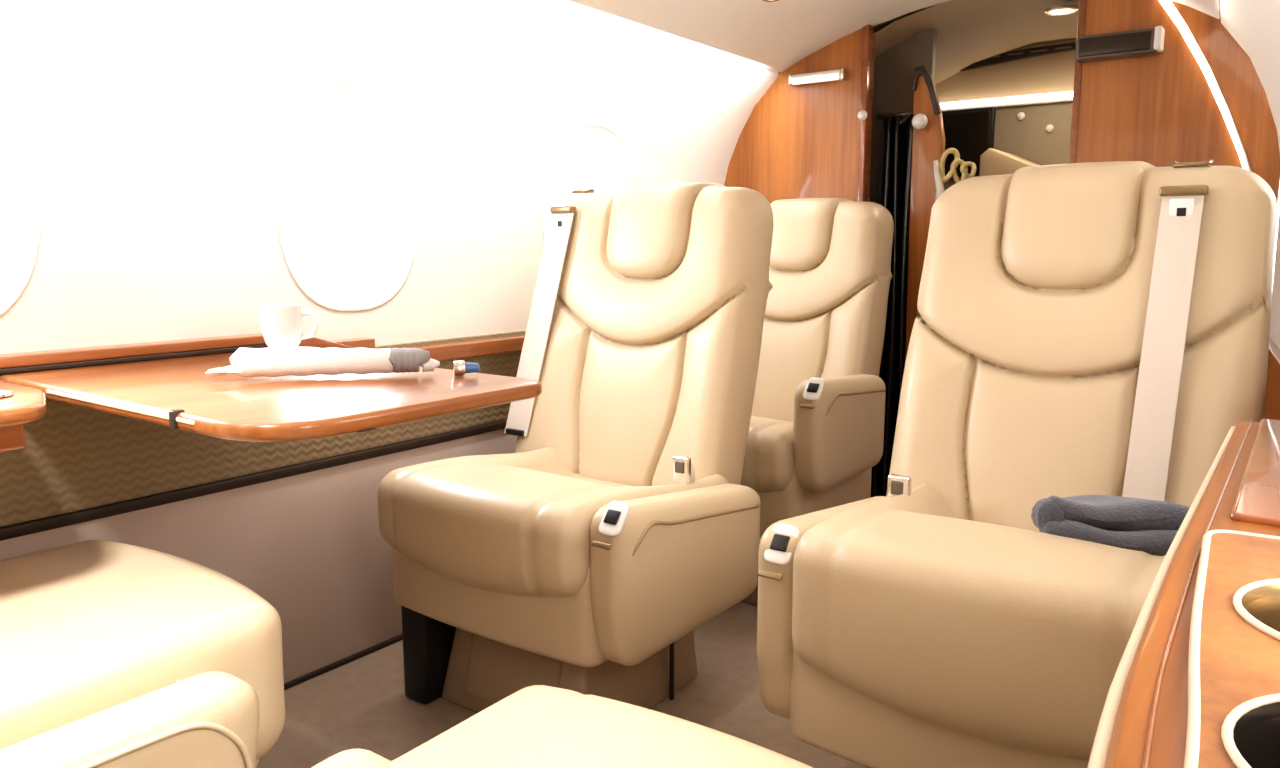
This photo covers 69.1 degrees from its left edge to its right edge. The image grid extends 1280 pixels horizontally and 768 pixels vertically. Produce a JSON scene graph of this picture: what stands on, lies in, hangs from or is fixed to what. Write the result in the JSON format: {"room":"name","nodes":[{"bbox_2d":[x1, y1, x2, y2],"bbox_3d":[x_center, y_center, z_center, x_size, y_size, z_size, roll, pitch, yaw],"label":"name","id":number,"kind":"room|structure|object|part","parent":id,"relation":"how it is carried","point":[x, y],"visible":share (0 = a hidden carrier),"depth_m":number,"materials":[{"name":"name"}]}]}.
{"room":"aircraft cabin","nodes":[
{"label":"aircraft cabin","id":0,"kind":"room"},
{"bbox_2d":[0,0,778,353],"bbox_3d":[-0.735,-0.089,1.732,0.268,1.510,3.730,6,10,36],"label":"wall","id":1,"kind":"structure","parent":0,"point":[158,126],"depth_m":1.81,"materials":[{"name":"white plastic"}]},
{"bbox_2d":[0,53,41,317],"bbox_3d":[-1.078,-0.302,1.359,0.114,0.482,0.364,6,10,36],"label":"window","id":2,"kind":"structure","parent":1,"relation":"in","point":[19,170],"depth_m":1.49,"materials":[{"name":"white plastic"}]},
{"bbox_2d":[0,381,46,451],"bbox_3d":[-0.948,0.051,1.226,0.350,0.062,0.276,6,10,36],"label":"shelf","id":3,"kind":"object","parent":1,"relation":"attached to","point":[27,404],"visible":1,"depth_m":1.19,"materials":[{"name":"brown wood"}]},
{"bbox_2d":[0,390,13,398],"bbox_3d":[-0.870,0.015,1.234,0.064,0.007,0.064,6,10,36],"label":"coaster","id":4,"kind":"object","parent":3,"relation":"on","point":[3,393],"visible":1,"depth_m":1.24,"materials":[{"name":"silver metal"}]},
{"bbox_3d":[-0.948,0.032,1.223,0.350,0.024,0.276,6,10,36],"label":"shelf","id":5,"kind":"part","parent":3,"relation":"part of","materials":[{"name":"brown wood"}]},
{"bbox_2d":[0,333,265,368],"bbox_3d":[-1.311,0.024,1.066,0.053,0.019,1.960,6,10,36],"label":"trim","id":6,"kind":"structure","parent":1,"relation":"attached to","point":[13,360],"depth_m":1.60,"materials":[{"name":"brown wood"}]},
{"bbox_2d":[0,344,267,374],"bbox_3d":[-1.310,0.038,1.067,0.056,0.008,1.960,6,10,36],"label":"trim","id":7,"kind":"structure","parent":1,"relation":"attached to","point":[233,349],"depth_m":1.59,"materials":[{"name":"brown wood"}]},
{"bbox_2d":[0,337,374,375],"bbox_3d":[-1.244,0.044,1.170,0.045,0.032,2.200,6,10,36],"label":"trim","id":8,"kind":"structure","parent":1,"relation":"attached to","point":[364,342],"depth_m":1.99,"materials":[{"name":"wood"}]},
{"bbox_2d":[0,420,506,540],"bbox_3d":[-0.806,0.194,1.820,0.032,0.020,3.720,6,10,36],"label":"trim","id":9,"kind":"structure","parent":1,"relation":"attached to","point":[57,521],"depth_m":1.80,"materials":[{"name":"brown"}]},
{"bbox_2d":[0,429,517,683],"bbox_3d":[-0.809,0.421,1.856,0.026,0.440,3.720,6,10,36],"label":"lower wall panel","id":10,"kind":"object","parent":1,"relation":"attached to","point":[311,545],"depth_m":1.97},
{"bbox_2d":[0,330,525,526],"bbox_3d":[-0.809,0.071,1.804,0.024,0.228,3.720,6,10,36],"label":"wall panel","id":11,"kind":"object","parent":1,"relation":"attached to","point":[73,458],"depth_m":1.67,"materials":[{"name":"fabric"}]},
{"bbox_2d":[0,353,541,441],"bbox_3d":[-0.572,0.016,1.428,0.758,0.058,0.490,6,10,36],"label":"side table","id":12,"kind":"object","parent":1,"relation":"attached to","point":[175,393],"visible":0.98,"depth_m":1.27,"materials":[{"name":"brown wood"}]},
{"bbox_2d":[205,347,439,378],"bbox_3d":[-0.478,-0.036,1.416,0.339,0.046,0.047,-2,9,-14],"label":"newspaper","id":13,"kind":"object","parent":12,"relation":"on","point":[270,361],"visible":1,"depth_m":1.40,"materials":[{"name":"white paper"}]},
{"bbox_3d":[-0.627,0.029,1.471,0.620,0.020,0.030,6,10,36],"label":"support arm","id":14,"kind":"part","parent":12,"relation":"part of","materials":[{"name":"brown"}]},
{"bbox_2d":[453,360,479,375],"bbox_3d":[-0.268,-0.025,1.441,0.040,0.024,0.024,-2,9,-15],"label":"stopper","id":15,"kind":"object","parent":12,"relation":"on","point":[460,367],"visible":1,"depth_m":1.43,"materials":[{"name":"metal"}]},
{"bbox_3d":[-0.638,-0.053,1.667,0.140,0.014,0.140,6,10,36],"label":"saucer","id":16,"kind":"object","parent":12,"relation":"on","visible":0},
{"bbox_2d":[258,304,319,348],"bbox_3d":[-0.630,-0.096,1.657,0.092,0.088,0.080,6,10,36],"label":"cup","id":17,"kind":"object","parent":16,"relation":"on","point":[282,325],"visible":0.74,"depth_m":1.63,"materials":[{"name":"white ceramic"}]},
{"bbox_3d":[-0.590,-0.104,1.660,0.038,0.053,0.010,0,8,-1],"label":"handle","id":18,"kind":"part","parent":17,"relation":"part of","materials":[{"name":"white ceramic"}]},
{"bbox_2d":[299,337,354,348],"bbox_3d":[-0.665,-0.071,1.952,0.046,0.090,0.240,6,10,36],"label":"trim","id":19,"kind":"structure","parent":1,"relation":"attached to","point":[311,342],"depth_m":1.92,"materials":[{"name":"red wood"}]},
{"bbox_2d":[284,634,402,689],"bbox_3d":[-0.807,0.645,1.887,0.030,0.012,3.720,6,10,36],"label":"baseboard","id":20,"kind":"structure","parent":1,"relation":"attached to","point":[365,652],"depth_m":2.06,"materials":[{"name":"brown"}]},
{"bbox_2d":[275,78,417,311],"bbox_3d":[-0.616,-0.395,1.987,0.114,0.482,0.364,6,10,36],"label":"window","id":21,"kind":"structure","parent":1,"relation":"in","point":[377,104],"depth_m":2.06,"materials":[{"name":"white plastic"}]},
{"bbox_2d":[408,335,524,360],"bbox_3d":[-0.144,-0.142,2.659,0.060,0.035,1.520,6,10,36],"label":"trim","id":22,"kind":"structure","parent":1,"relation":"attached to","point":[465,349],"depth_m":2.26,"materials":[{"name":"brown wood"}]},
{"bbox_2d":[543,120,625,242],"bbox_3d":[-0.152,-0.488,2.620,0.114,0.482,0.364,6,10,36],"label":"window","id":23,"kind":"structure","parent":1,"relation":"in","point":[604,140],"depth_m":2.66,"materials":[{"name":"white plastic"}]},
{"bbox_2d":[255,602,866,767],"bbox_3d":[0.251,0.711,1.658,2.200,0.050,4.580,6,10,36],"label":"floor","id":24,"kind":"structure","parent":0,"point":[361,703],"depth_m":1.88,"materials":[{"name":"beige carpet"}]},
{"bbox_2d":[0,540,284,767],"bbox_3d":[-0.921,0.234,1.063,0.664,1.067,0.880,6,10,36],"label":"seat","id":25,"kind":"object","parent":24,"relation":"on","point":[113,654],"visible":1,"depth_m":1.14,"materials":[{"name":"beige leather"}]},
{"bbox_3d":[-0.629,0.473,1.016,0.087,0.188,0.445,6,10,36],"label":"armrest","id":26,"kind":"part","parent":25,"relation":"part of","materials":[{"name":"beige leather"}]},
{"bbox_2d":[311,685,812,767],"bbox_3d":[-0.243,0.495,0.484,0.698,0.720,1.208,6,10,36],"label":"seat","id":27,"kind":"object","parent":24,"relation":"on","point":[535,726],"visible":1,"depth_m":0.92,"materials":[{"name":"beige leather"}]},
{"bbox_3d":[-0.358,0.489,0.841,0.087,0.207,0.340,6,10,36],"label":"armrest","id":28,"kind":"part","parent":27,"relation":"part of","materials":[{"name":"beige leather"}]},
{"bbox_2d":[377,182,773,712],"bbox_3d":[-0.087,0.098,1.980,0.700,1.067,0.889,6,10,36],"label":"seat","id":29,"kind":"object","parent":24,"relation":"on","point":[586,558],"visible":0.99,"depth_m":1.89,"materials":[{"name":"beige leather"}]},
{"bbox_2d":[377,447,728,596],"bbox_3d":[-0.168,0.246,1.866,0.510,0.193,0.570,6,10,36],"label":"seat cushion","id":30,"kind":"object","parent":29,"relation":"on","point":[521,524],"depth_m":1.67,"materials":[{"name":"beige leather"}]},
{"bbox_3d":[-0.189,-0.385,2.234,0.036,0.044,0.009,6,10,36],"label":"belt plate","id":31,"kind":"part","parent":29,"relation":"part of","materials":[{"name":"white plastic"}]},
{"bbox_3d":[-0.035,0.063,2.104,0.278,0.381,0.116,6,10,36],"label":"lumbar panel","id":32,"kind":"part","parent":29,"relation":"part of","materials":[{"name":"beige leather"}]},
{"bbox_3d":[0.003,-0.271,2.134,0.526,0.348,0.134,6,10,36],"label":"yoke panel","id":33,"kind":"part","parent":29,"relation":"part of","materials":[{"name":"beige leather"}]},
{"bbox_3d":[0.065,0.544,1.894,0.008,0.210,0.010,6,10,36],"label":"support post","id":34,"kind":"part","parent":29,"relation":"part of","materials":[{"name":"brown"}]},
{"bbox_3d":[0.081,0.319,1.731,0.087,0.284,0.490,6,10,36],"label":"armrest","id":35,"kind":"part","parent":29,"relation":"part of","materials":[{"name":"beige leather"}]},
{"bbox_2d":[740,198,893,605],"bbox_3d":[0.366,-0.002,2.657,0.694,1.067,0.883,6,10,36],"label":"seat","id":36,"kind":"object","parent":24,"relation":"on","point":[815,440],"visible":0.54,"depth_m":2.66,"materials":[{"name":"beige leather"}]},
{"bbox_2d":[740,416,794,492],"bbox_3d":[0.285,0.151,2.543,0.510,0.183,0.569,6,10,36],"label":"seat cushion","id":37,"kind":"object","parent":36,"relation":"on","point":[769,460],"depth_m":2.23,"materials":[{"name":"beige leather"}]},
{"bbox_3d":[0.419,-0.037,2.781,0.278,0.381,0.116,6,10,36],"label":"lumbar panel","id":38,"kind":"part","parent":36,"relation":"part of","materials":[{"name":"beige leather"}]},
{"bbox_3d":[0.456,-0.371,2.811,0.526,0.348,0.134,6,10,36],"label":"yoke panel","id":39,"kind":"part","parent":36,"relation":"part of","materials":[{"name":"beige leather"}]},
{"bbox_3d":[0.511,0.106,2.358,0.087,0.271,0.430,6,10,36],"label":"armrest","id":40,"kind":"part","parent":36,"relation":"part of","materials":[{"name":"beige leather"}]},
{"bbox_2d":[870,29,936,203],"bbox_3d":[0.793,-0.345,3.159,0.350,1.600,0.030,6,10,36],"label":"partition","id":41,"kind":"structure","parent":24,"relation":"on","point":[894,68],"depth_m":3.02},
{"bbox_2d":[979,148,1040,175],"bbox_3d":[1.457,-0.172,3.193,0.545,1.248,0.316,6,10,36],"label":"seat","id":42,"kind":"object","parent":24,"relation":"on","point":[992,161],"visible":0.06,"depth_m":3.11,"materials":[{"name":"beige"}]},
{"bbox_2d":[757,159,1277,767],"bbox_3d":[0.612,0.172,1.477,0.602,1.067,0.892,6,10,36],"label":"seat","id":43,"kind":"object","parent":24,"relation":"on","point":[1091,328],"visible":0.87,"depth_m":1.45,"materials":[{"name":"beige leather"}]},
{"bbox_3d":[0.337,0.334,1.544,0.087,0.308,0.490,6,10,36],"label":"armrest","id":44,"kind":"part","parent":43,"relation":"part of","materials":[{"name":"beige leather"}]},
{"bbox_2d":[792,484,1164,759],"bbox_3d":[0.547,0.298,1.347,0.500,0.241,0.570,6,10,36],"label":"seat cushion","id":45,"kind":"object","parent":43,"relation":"on","point":[944,611],"depth_m":1.15,"materials":[{"name":"beige leather"}]},
{"bbox_3d":[0.685,0.144,1.585,0.278,0.372,0.113,6,10,36],"label":"lumbar panel","id":46,"kind":"part","parent":43,"relation":"part of","materials":[{"name":"beige leather"}]},
{"bbox_3d":[0.748,-0.192,1.600,0.524,0.348,0.136,6,10,36],"label":"yoke panel","id":47,"kind":"part","parent":43,"relation":"part of","materials":[{"name":"beige leather"}]},
{"bbox_2d":[1031,495,1189,555],"bbox_3d":[0.664,0.196,1.278,0.228,0.093,0.160,3,9,21],"label":"folded blanket","id":48,"kind":"object","parent":43,"relation":"on","point":[1151,527],"visible":0.57,"depth_m":1.23,"materials":[{"name":"grey fabric"}]},
{"bbox_3d":[0.861,-0.273,1.479,0.036,0.044,0.009,6,10,36],"label":"belt plate","id":49,"kind":"part","parent":43,"relation":"part of","materials":[{"name":"white plastic"}]},
{"bbox_2d":[1087,419,1279,767],"bbox_3d":[0.300,0.477,0.387,0.234,0.743,1.260,6,10,36],"label":"console","id":50,"kind":"object","parent":24,"relation":"on","point":[1195,683],"visible":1,"depth_m":0.39,"materials":[{"name":"brown wood"}]},
{"bbox_2d":[1198,532,1279,767],"bbox_3d":[0.189,0.177,0.180,0.203,0.088,0.768,6,10,36],"label":"cup holder","id":51,"kind":"object","parent":50,"relation":"on","point":[1239,572],"depth_m":0.37,"materials":[{"name":"brown wood"}]},
{"bbox_3d":[0.525,0.064,0.692,0.124,0.007,0.390,6,10,36],"label":"lid","id":52,"kind":"part","parent":50,"relation":"part of","materials":[{"name":"red wood"}]},
{"bbox_2d":[556,0,1220,72],"bbox_3d":[-0.025,-0.834,1.101,1.535,0.212,3.730,6,10,36],"label":"ceiling","id":53,"kind":"structure","parent":0,"point":[777,35],"depth_m":2.60,"materials":[{"name":"beige paint"}]},
{"bbox_2d":[874,0,1078,84],"bbox_3d":[1.226,-1.064,2.975,1.180,0.268,0.785,6,10,36],"label":"ceiling","id":54,"kind":"structure","parent":0,"point":[969,32],"depth_m":2.99,"materials":[{"name":"beige paint"}]},
{"bbox_2d":[1045,4,1078,15],"bbox_3d":[1.249,-1.107,2.755,0.092,0.011,0.092,6,10,36],"label":"recessed light","id":55,"kind":"object","parent":54,"relation":"in","point":[1057,10],"visible":1,"depth_m":2.74,"materials":[{"name":"white glass"}]},
{"bbox_2d":[724,0,1279,206],"bbox_3d":[0.934,-0.304,2.789,1.585,1.626,0.034,6,10,36],"label":"wall","id":56,"kind":"structure","parent":0,"point":[1158,110],"depth_m":2.46,"materials":[{"name":"brown wood"}]},
{"bbox_2d":[788,68,847,86],"bbox_3d":[0.557,-0.963,2.921,0.188,0.034,0.044,6,10,36],"label":"light","id":57,"kind":"object","parent":56,"relation":"attached to","point":[832,75],"visible":1,"depth_m":2.90,"materials":[{"name":"white"}]},
{"bbox_2d":[792,73,838,84],"bbox_3d":[0.548,-0.954,2.909,0.160,0.020,0.013,6,10,36],"label":"diffuser","id":58,"kind":"object","parent":57,"relation":"attached to","point":[807,78],"depth_m":2.91,"materials":[{"name":"white plastic"}]},
{"bbox_2d":[857,24,875,201],"bbox_3d":[0.698,-0.310,2.959,0.032,1.589,0.070,6,10,36],"label":"trim","id":59,"kind":"structure","parent":56,"relation":"attached to","point":[865,115],"depth_m":2.87,"materials":[{"name":"red wood"}]},
{"bbox_2d":[905,66,944,361],"bbox_3d":[0.883,-0.255,2.954,0.106,1.462,0.103,6,10,36],"label":"door","id":60,"kind":"structure","parent":56,"relation":"in","point":[928,144],"depth_m":2.91,"materials":[{"name":"brown wood"}]},
{"bbox_2d":[871,111,913,496],"bbox_3d":[0.826,-0.210,3.053,0.150,1.323,0.059,6,10,36],"label":"curtain","id":61,"kind":"object","parent":60,"relation":"hanging from","point":[896,157],"visible":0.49,"depth_m":3.01,"materials":[{"name":"black fabric"}]},
{"bbox_3d":[0.827,-0.856,2.958,0.150,0.016,0.016,6,10,36],"label":"rod","id":62,"kind":"part","parent":61,"relation":"part of","materials":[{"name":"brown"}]},
{"bbox_3d":[0.859,-0.806,2.856,0.048,0.048,0.047,6,10,36],"label":"knob","id":63,"kind":"part","parent":60,"relation":"part of","materials":[{"name":"white metal"}]},
{"bbox_3d":[0.884,-0.905,2.870,0.092,0.151,0.012,6,10,36],"label":"trim","id":64,"kind":"part","parent":60,"relation":"part of","materials":[{"name":"brown wood"}]},
{"bbox_2d":[933,148,975,201],"bbox_3d":[0.958,-0.623,2.831,0.133,0.187,0.059,6,10,36],"label":"tieback","id":65,"kind":"object","parent":60,"relation":"attached to","point":[939,169],"visible":0.87,"depth_m":2.82,"materials":[{"name":"fabric"}]},
{"bbox_2d":[1069,0,1086,163],"bbox_3d":[1.195,-0.276,2.609,0.018,1.624,0.054,6,10,36],"label":"trim","id":66,"kind":"structure","parent":56,"relation":"attached to","point":[1082,3],"depth_m":2.51,"materials":[{"name":"red wood"}]},
{"bbox_2d":[1075,26,1164,62],"bbox_3d":[1.246,-0.882,2.421,0.202,0.064,0.054,6,10,36],"label":"wall speaker","id":67,"kind":"object","parent":56,"relation":"attached to","point":[1149,41],"visible":1,"depth_m":2.40,"materials":[{"name":"brown plastic"}]},
{"bbox_2d":[1158,0,1251,171],"bbox_3d":[1.415,-0.759,2.335,0.240,0.463,0.026,6,10,36],"label":"light","id":68,"kind":"object","parent":56,"relation":"attached to","point":[1167,5],"visible":0.88,"depth_m":2.32,"materials":[{"name":"white"}]},
{"bbox_3d":[1.422,-0.758,2.339,0.233,0.460,0.012,6,10,36],"label":"mount rail","id":69,"kind":"part","parent":68,"relation":"part of","materials":[{"name":"white"}]},
{"bbox_2d":[935,39,1075,102],"bbox_3d":[1.460,-0.443,3.410,1.320,1.720,0.040,6,10,36],"label":"wall","id":70,"kind":"structure","parent":0,"point":[1050,73],"depth_m":3.36,"materials":[{"name":"beige paint"}]},
{"bbox_2d":[942,107,995,176],"bbox_3d":[1.209,-0.899,3.467,0.210,0.245,0.026,6,10,36],"label":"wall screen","id":71,"kind":"object","parent":70,"relation":"attached to","point":[970,132],"visible":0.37,"depth_m":3.44,"materials":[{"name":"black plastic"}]},
{"bbox_2d":[940,91,1072,110],"bbox_3d":[1.395,-1.014,3.321,0.720,0.032,0.040,6,10,36],"label":"strip light","id":72,"kind":"object","parent":70,"relation":"attached to","point":[1058,97],"visible":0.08,"depth_m":3.34,"materials":[{"name":"white"}]},
{"bbox_2d":[944,101,1072,190],"bbox_3d":[1.448,-0.292,3.399,1.140,1.425,0.027,6,10,36],"label":"wall panel","id":73,"kind":"object","parent":70,"relation":"attached to","point":[1039,134],"depth_m":3.33,"materials":[{"name":"beige"}]},
{"bbox_3d":[1.371,-0.964,3.347,0.028,0.028,0.014,6,10,36],"label":"panel knob","id":74,"kind":"part","parent":73,"relation":"part of","materials":[{"name":"white metal"}]},
{"bbox_3d":[1.452,-0.906,3.297,0.028,0.028,0.014,6,10,36],"label":"panel knob","id":75,"kind":"part","parent":73,"relation":"part of","materials":[{"name":"white metal"}]},
{"bbox_2d":[960,42,1075,70],"bbox_3d":[1.348,-1.174,3.348,0.545,0.058,0.023,6,10,36],"label":"air vent","id":76,"kind":"object","parent":70,"relation":"in","point":[1045,50],"visible":0.8,"depth_m":3.33,"materials":[{"name":"brown"}]},
{"bbox_2d":[1220,0,1279,348],"bbox_3d":[0.545,0.048,0.806,0.298,1.510,3.767,5,10,30],"label":"wall","id":77,"kind":"structure","parent":0,"point":[1254,24],"depth_m":2.07,"materials":[{"name":"white"}]},
{"bbox_2d":[1264,336,1279,419],"bbox_3d":[0.624,0.457,0.809,0.030,0.700,3.738,5,10,30],"label":"trim","id":78,"kind":"structure","parent":77,"relation":"attached to","point":[1272,400],"depth_m":1.86,"materials":[{"name":"red wood"}]}
]}

